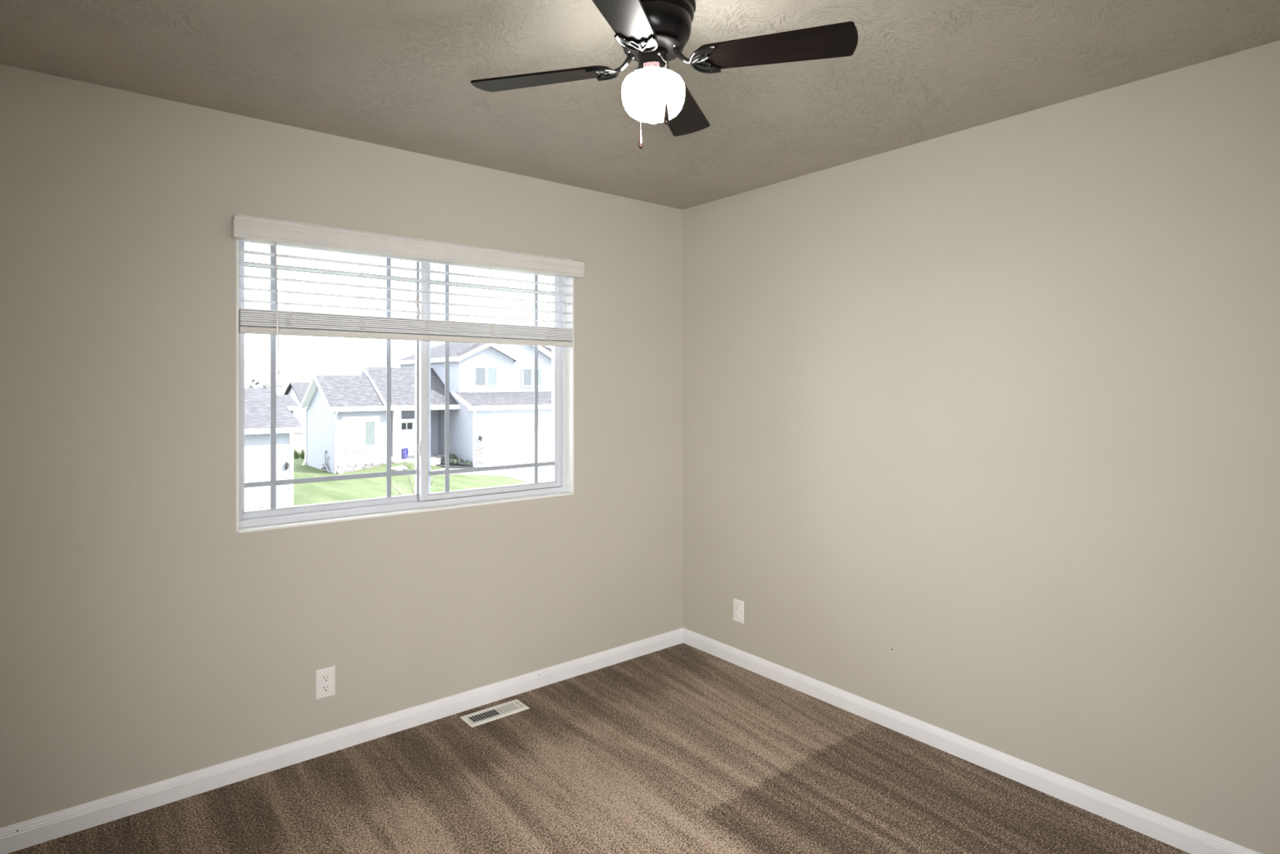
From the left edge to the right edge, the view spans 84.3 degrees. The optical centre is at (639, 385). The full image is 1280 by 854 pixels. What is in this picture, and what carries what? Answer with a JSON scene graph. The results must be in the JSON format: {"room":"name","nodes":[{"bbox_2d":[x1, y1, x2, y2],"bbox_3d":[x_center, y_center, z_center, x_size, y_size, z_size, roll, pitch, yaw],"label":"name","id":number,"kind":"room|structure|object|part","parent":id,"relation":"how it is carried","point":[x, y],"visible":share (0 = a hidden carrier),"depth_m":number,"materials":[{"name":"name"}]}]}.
{"room":"empty bedroom","nodes":[
{"label":"empty bedroom","id":0,"kind":"room"},
{"bbox_2d":[0,64,683,827],"bbox_3d":[-1.054,0.227,3.041,3.540,2.440,0.160,0,0,-39],"label":"wall","id":1,"kind":"structure","parent":0,"point":[145,639],"depth_m":2.55,"materials":[{"name":"beige paint"}]},
{"bbox_2d":[315,665,335,699],"bbox_3d":[-1.237,1.171,2.785,0.073,0.116,0.007,0,0,-39],"label":"wall outlet","id":2,"kind":"object","parent":1,"relation":"attached to","point":[325,677],"visible":1,"depth_m":2.78,"materials":[{"name":"white plastic"}]},
{"bbox_2d":[321,684,330,692],"bbox_3d":[-1.236,1.191,2.783,0.034,0.028,0.002,0,0,-39],"label":"receptacle","id":3,"kind":"object","parent":2,"relation":"attached to","point":[325,687],"depth_m":2.78,"materials":[{"name":"white plastic"}]},
{"bbox_2d":[321,674,330,682],"bbox_3d":[-1.236,1.152,2.783,0.034,0.028,0.002,0,0,-39],"label":"receptacle","id":4,"kind":"object","parent":2,"relation":"attached to","point":[325,677],"depth_m":2.78,"materials":[{"name":"white plastic"}]},
{"bbox_2d":[0,627,683,853],"bbox_3d":[-0.999,1.407,2.974,3.220,0.079,0.014,0,0,-39],"label":"baseboard","id":5,"kind":"structure","parent":1,"relation":"attached to","point":[28,833],"depth_m":2.70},
{"bbox_2d":[238,241,565,528],"bbox_3d":[-0.974,-0.042,3.145,1.467,1.155,0.098,0,0,-39],"label":"window","id":6,"kind":"structure","parent":1,"relation":"in","point":[423,496],"depth_m":3.12,"materials":[{"name":"white plastic"}]},
{"bbox_3d":[-1.249,-0.042,2.938,0.743,1.102,0.030,0,0,-39],"label":"sash","id":7,"kind":"part","parent":6,"relation":"part of","materials":[{"name":"white plastic"}]},
{"bbox_2d":[244,244,416,508],"bbox_3d":[-1.257,-0.042,2.930,0.689,1.064,0.005,0,0,-39],"label":"grille","id":8,"kind":"object","parent":6,"relation":"attached to","point":[273,482],"depth_m":2.95,"materials":[{"name":"white plastic"}]},
{"bbox_2d":[231,215,585,374],"bbox_3d":[-0.895,-0.327,3.057,1.526,0.573,0.104,0,0,-39],"label":"window blind","id":9,"kind":"object","parent":6,"relation":"attached to","point":[246,229],"visible":0.97,"depth_m":2.92,"materials":[{"name":"white plastic"}]},
{"bbox_3d":[-1.353,-0.382,2.711,0.020,0.382,0.063,0,0,-39],"label":"ladder cord","id":10,"kind":"part","parent":9,"relation":"part of","materials":[{"name":"white fabric"}]},
{"bbox_3d":[-1.140,-0.382,2.884,0.018,0.382,0.063,0,0,-39],"label":"ladder cord","id":11,"kind":"part","parent":9,"relation":"part of","materials":[{"name":"white fabric"}]},
{"bbox_3d":[-0.913,-0.205,3.072,1.464,0.024,0.053,0,0,-39],"label":"rail","id":12,"kind":"part","parent":9,"relation":"part of","materials":[{"name":"white plastic"}]},
{"bbox_3d":[-0.949,-0.458,3.006,0.002,0.161,0.001,0,0,-24],"label":"lift cord","id":13,"kind":"part","parent":9,"relation":"part of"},
{"bbox_3d":[-0.928,-0.382,3.057,0.017,0.382,0.063,0,0,-39],"label":"ladder cord","id":14,"kind":"part","parent":9,"relation":"part of","materials":[{"name":"white fabric"}]},
{"bbox_3d":[-0.690,-0.382,3.250,0.021,0.382,0.063,0,0,-39],"label":"ladder cord","id":15,"kind":"part","parent":9,"relation":"part of","materials":[{"name":"white fabric"}]},
{"bbox_3d":[-0.458,-0.382,3.440,0.020,0.382,0.063,0,0,-39],"label":"ladder cord","id":16,"kind":"part","parent":9,"relation":"part of","materials":[{"name":"white fabric"}]},
{"bbox_3d":[-0.703,-0.042,3.424,0.688,1.130,0.008,0,0,-39],"label":"screen frame","id":17,"kind":"part","parent":6,"relation":"part of","materials":[{"name":"white plastic"}]},
{"bbox_3d":[-0.690,-0.042,3.353,0.728,1.102,0.030,0,0,-39],"label":"sash","id":18,"kind":"part","parent":6,"relation":"part of","materials":[{"name":"white plastic"}]},
{"bbox_2d":[428,264,554,492],"bbox_3d":[-0.687,-0.042,3.353,0.670,1.058,0.005,0,0,-39],"label":"grille","id":19,"kind":"object","parent":6,"relation":"attached to","point":[536,484],"depth_m":3.39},
{"bbox_2d":[235,214,573,533],"bbox_3d":[-0.928,-0.042,3.089,1.483,1.170,0.076,0,0,-39],"label":"trim","id":20,"kind":"structure","parent":1,"relation":"attached to","point":[570,290],"depth_m":3.10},
{"bbox_2d":[7,642,1190,853],"bbox_3d":[0.391,1.507,1.252,3.560,0.120,4.760,0,0,-39],"label":"floor","id":21,"kind":"structure","parent":0,"point":[682,748],"depth_m":2.52,"materials":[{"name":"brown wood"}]},
{"bbox_2d":[460,698,529,727],"bbox_3d":[-0.638,1.442,3.125,0.282,0.009,0.118,0,0,-39],"label":"floor vent","id":22,"kind":"object","parent":21,"relation":"in","point":[478,717],"visible":1,"depth_m":3.12,"materials":[{"name":"white metal"}]},
{"bbox_2d":[0,0,1279,209],"bbox_3d":[0.391,-1.053,1.252,3.560,0.120,4.760,0,0,-39],"label":"ceiling","id":23,"kind":"structure","parent":0,"point":[399,74],"depth_m":2.20,"materials":[{"name":"beige paint"}]},
{"bbox_2d":[471,0,857,148],"bbox_3d":[0.033,-0.802,1.741,0.742,0.383,0.742,0,0,-29],"label":"ceiling fan","id":24,"kind":"object","parent":23,"relation":"hanging from","point":[651,33],"visible":1,"depth_m":1.68,"materials":[{"name":"black metal"}]},
{"bbox_3d":[-0.251,-0.790,1.822,0.374,0.006,0.117,0,10,16],"label":"blade","id":25,"kind":"part","parent":24,"relation":"part of","materials":[{"name":"brown wood"}]},
{"bbox_3d":[-0.048,-0.790,1.458,0.117,0.006,0.374,11,3,16],"label":"blade","id":26,"kind":"part","parent":24,"relation":"part of","materials":[{"name":"brown wood"}]},
{"bbox_3d":[0.033,-0.704,1.741,0.156,0.118,0.156,0,0,-39],"label":"glass globe","id":27,"kind":"part","parent":24,"relation":"part of","materials":[{"name":"white glass"}]},
{"bbox_3d":[0.053,-0.729,1.683,0.007,0.148,0.055,0,0,-19],"label":"pull chain","id":28,"kind":"part","parent":24,"relation":"part of","materials":[{"name":"silver metal"}]},
{"bbox_3d":[0.113,-0.790,2.025,0.117,0.006,0.374,-11,-3,16],"label":"blade","id":29,"kind":"part","parent":24,"relation":"part of","materials":[{"name":"brown wood"}]},
{"bbox_3d":[0.317,-0.790,1.661,0.374,0.006,0.117,0,-10,16],"label":"blade","id":30,"kind":"part","parent":24,"relation":"part of","materials":[{"name":"brown wood"}]},
{"bbox_2d":[683,40,1279,853],"bbox_3d":[1.373,0.227,2.736,0.162,2.440,3.380,0,0,-39],"label":"wall","id":31,"kind":"structure","parent":0,"point":[981,424],"depth_m":2.57,"materials":[{"name":"beige paint"}]},
{"bbox_2d":[733,598,743,623],"bbox_3d":[0.507,1.170,3.665,0.011,0.116,0.073,0,0,-39],"label":"wall outlet","id":32,"kind":"object","parent":31,"relation":"attached to","point":[738,605],"visible":1,"depth_m":3.66,"materials":[{"name":"white plastic"}]},
{"bbox_2d":[734,612,740,617],"bbox_3d":[0.506,1.189,3.664,0.004,0.028,0.034,0,0,-39],"label":"receptacle","id":33,"kind":"object","parent":32,"relation":"attached to","point":[737,615],"depth_m":3.66,"materials":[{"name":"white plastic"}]},
{"bbox_2d":[734,604,740,610],"bbox_3d":[0.506,1.150,3.664,0.004,0.028,0.034,0,0,-39],"label":"receptacle","id":34,"kind":"object","parent":32,"relation":"attached to","point":[737,606],"depth_m":3.66,"materials":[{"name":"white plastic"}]},
{"bbox_2d":[683,627,1261,853],"bbox_3d":[1.256,1.407,2.744,0.014,0.079,3.220,0,0,-39],"label":"baseboard","id":35,"kind":"structure","parent":31,"relation":"attached to","point":[1178,834],"depth_m":2.65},
{"label":"outside","id":36,"kind":"structure","parent":0,"visible":0},
{"bbox_2d":[431,465,551,483],"bbox_3d":[-0.129,4.197,29.036,9.950,0.100,23.300,0,0,-39],"label":"driveway","id":37,"kind":"structure","parent":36,"point":[544,473],"depth_m":33.46,"materials":[{"name":"concrete"}]},
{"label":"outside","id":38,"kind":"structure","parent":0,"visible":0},
{"bbox_2d":[293,432,304,453],"bbox_3d":[-64.739,4.347,147.109,200.000,0.300,216.000,0,0,-39],"label":"ground","id":39,"kind":"structure","parent":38,"point":[299,438],"depth_m":52.41,"materials":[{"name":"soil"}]},
{"bbox_2d":[247,380,253,387],"bbox_3d":[-82.742,1.404,150.004,1.373,5.588,1.278,0,0,-39],"label":"tree","id":40,"kind":"object","parent":39,"relation":"on","point":[249,385],"visible":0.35,"depth_m":149.86,"materials":[{"name":"green plant"}]},
{"bbox_2d":[250,378,270,387],"bbox_3d":[-85.213,1.347,159.419,3.400,5.700,6.650,0,0,-39],"label":"house","id":41,"kind":"structure","parent":39,"relation":"on","point":[254,381],"depth_m":158.56,"materials":[{"name":"white"}]},
{"bbox_2d":[254,381,285,395],"bbox_3d":[-78.493,1.672,150.060,4.600,5.050,6.650,0,0,-39],"label":"house","id":42,"kind":"structure","parent":39,"relation":"on","point":[279,384],"depth_m":148.61,"materials":[{"name":"white"}]},
{"bbox_2d":[278,395,299,413],"bbox_3d":[-26.826,2.422,47.047,6.400,3.550,5.650,0,0,-39],"label":"house","id":43,"kind":"structure","parent":39,"relation":"on","point":[287,400],"depth_m":47.34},
{"bbox_2d":[283,382,310,434],"bbox_3d":[-29.095,1.947,65.190,5.800,4.500,9.650,0,0,-39],"label":"house","id":44,"kind":"structure","parent":39,"relation":"on","point":[297,391],"depth_m":62.70,"materials":[{"name":"white"}]},
{"bbox_2d":[293,457,528,506],"bbox_3d":[-3.174,3.999,30.360,52.000,0.395,42.800,0,0,-39],"label":"lawn","id":45,"kind":"structure","parent":39,"relation":"on","point":[308,493],"depth_m":30.21,"materials":[{"name":"green plant"}]},
{"bbox_2d":[244,387,303,511],"bbox_3d":[-17.372,2.192,25.212,7.880,4.210,8.650,0,0,-39],"label":"house","id":46,"kind":"structure","parent":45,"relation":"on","point":[257,400],"depth_m":24.22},
{"bbox_2d":[293,448,304,458],"bbox_3d":[-16.878,3.922,44.038,16.052,0.550,2.812,0,0,-39],"label":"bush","id":47,"kind":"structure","parent":45,"relation":"on","point":[296,455],"depth_m":40.80,"materials":[{"name":"green plant"}]},
{"bbox_2d":[391,465,407,471],"bbox_3d":[-11.616,4.002,33.995,0.900,0.278,0.492,0,0,-39],"label":"rock","id":48,"kind":"object","parent":45,"relation":"on","point":[399,468],"visible":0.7,"depth_m":33.81,"materials":[{"name":"white stone"}]},
{"bbox_2d":[391,446,439,495],"bbox_3d":[-4.346,2.666,13.935,1.116,3.062,0.597,0,0,7],"label":"young tree","id":49,"kind":"object","parent":45,"relation":"on","point":[407,446],"visible":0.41,"depth_m":13.96,"materials":[{"name":"green plant"}]},
{"bbox_2d":[300,342,551,474],"bbox_3d":[-11.022,0.697,39.829,14.010,8.000,10.805,0,0,-39],"label":"house","id":50,"kind":"structure","parent":45,"relation":"on","point":[491,385],"depth_m":36.80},
{"bbox_3d":[-13.816,2.342,34.115,0.560,1.170,0.015,0,0,-39],"label":"pane","id":51,"kind":"part","parent":50,"relation":"part of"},
{"bbox_3d":[-13.215,2.342,34.605,0.470,1.170,0.015,0,0,-39],"label":"pane","id":52,"kind":"part","parent":50,"relation":"part of","materials":[{"name":"glass"}]},
{"bbox_3d":[-12.175,2.482,35.417,0.330,2.570,0.310,0,0,-39],"label":"porch post","id":53,"kind":"part","parent":50,"relation":"part of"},
{"bbox_2d":[400,448,408,459],"bbox_3d":[-12.081,3.494,36.197,0.440,0.545,0.440,0,0,-39],"label":"plant pot","id":54,"kind":"object","parent":50,"relation":"on","point":[404,451],"visible":0.81,"depth_m":36.04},
{"bbox_2d":[400,422,412,429],"bbox_3d":[-12.467,2.172,37.794,0.620,0.350,0.025,0,0,-39],"label":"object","id":55,"kind":"structure","parent":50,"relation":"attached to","point":[403,425],"depth_m":37.79,"materials":[{"name":"black glass"}]},
{"bbox_3d":[-12.490,2.817,37.823,0.860,1.900,0.060,0,0,-39],"label":"door","id":56,"kind":"part","parent":50,"relation":"part of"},
{"bbox_3d":[-12.478,2.777,37.808,1.020,1.980,0.100,0,0,-39],"label":"door casing","id":57,"kind":"part","parent":50,"relation":"part of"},
{"bbox_3d":[-8.503,-0.473,37.631,0.580,0.940,0.015,0,0,-39],"label":"pane","id":58,"kind":"part","parent":50,"relation":"part of","materials":[{"name":"grey glass"}]},
{"bbox_3d":[-7.991,-0.473,38.048,0.580,0.940,0.015,0,0,-39],"label":"pane","id":59,"kind":"part","parent":50,"relation":"part of","materials":[{"name":"glass"}]},
{"bbox_3d":[-5.942,3.222,37.495,5.080,1.950,0.100,0,0,-39],"label":"garage door trim","id":60,"kind":"part","parent":50,"relation":"part of","materials":[{"name":"white"}]},
{"bbox_3d":[-6.359,-0.453,39.828,0.540,0.940,0.015,0,0,-39],"label":"pane","id":61,"kind":"part","parent":50,"relation":"part of","materials":[{"name":"grey glass"}]},
{"bbox_3d":[-5.855,-0.453,40.239,0.600,0.940,0.015,0,0,-39],"label":"pane","id":62,"kind":"part","parent":50,"relation":"part of","materials":[{"name":"glass"}]},
{"bbox_2d":[435,462,474,468],"bbox_3d":[-9.594,4.162,36.049,1.330,0.170,2.370,0,0,-39],"label":"trim","id":63,"kind":"structure","parent":45,"relation":"on","point":[453,465],"depth_m":35.61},
{"bbox_2d":[444,453,457,464],"bbox_3d":[-9.806,3.807,36.601,0.691,0.599,0.694,0,0,-39],"label":"shrub","id":64,"kind":"object","parent":63,"relation":"on","point":[451,456],"visible":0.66,"depth_m":36.52,"materials":[{"name":"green plant"}]},
{"bbox_2d":[448,457,464,465],"bbox_3d":[-9.327,3.890,35.980,0.739,0.434,0.772,0,0,-39],"label":"shrub","id":65,"kind":"object","parent":63,"relation":"on","point":[458,460],"visible":1,"depth_m":35.88,"materials":[{"name":"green plant"}]},
{"bbox_2d":[463,460,471,466],"bbox_3d":[-8.694,3.932,35.636,0.423,0.344,0.437,0,0,-39],"label":"shrub","id":66,"kind":"object","parent":63,"relation":"on","point":[467,462],"visible":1,"depth_m":35.57,"materials":[{"name":"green plant"}]}
]}

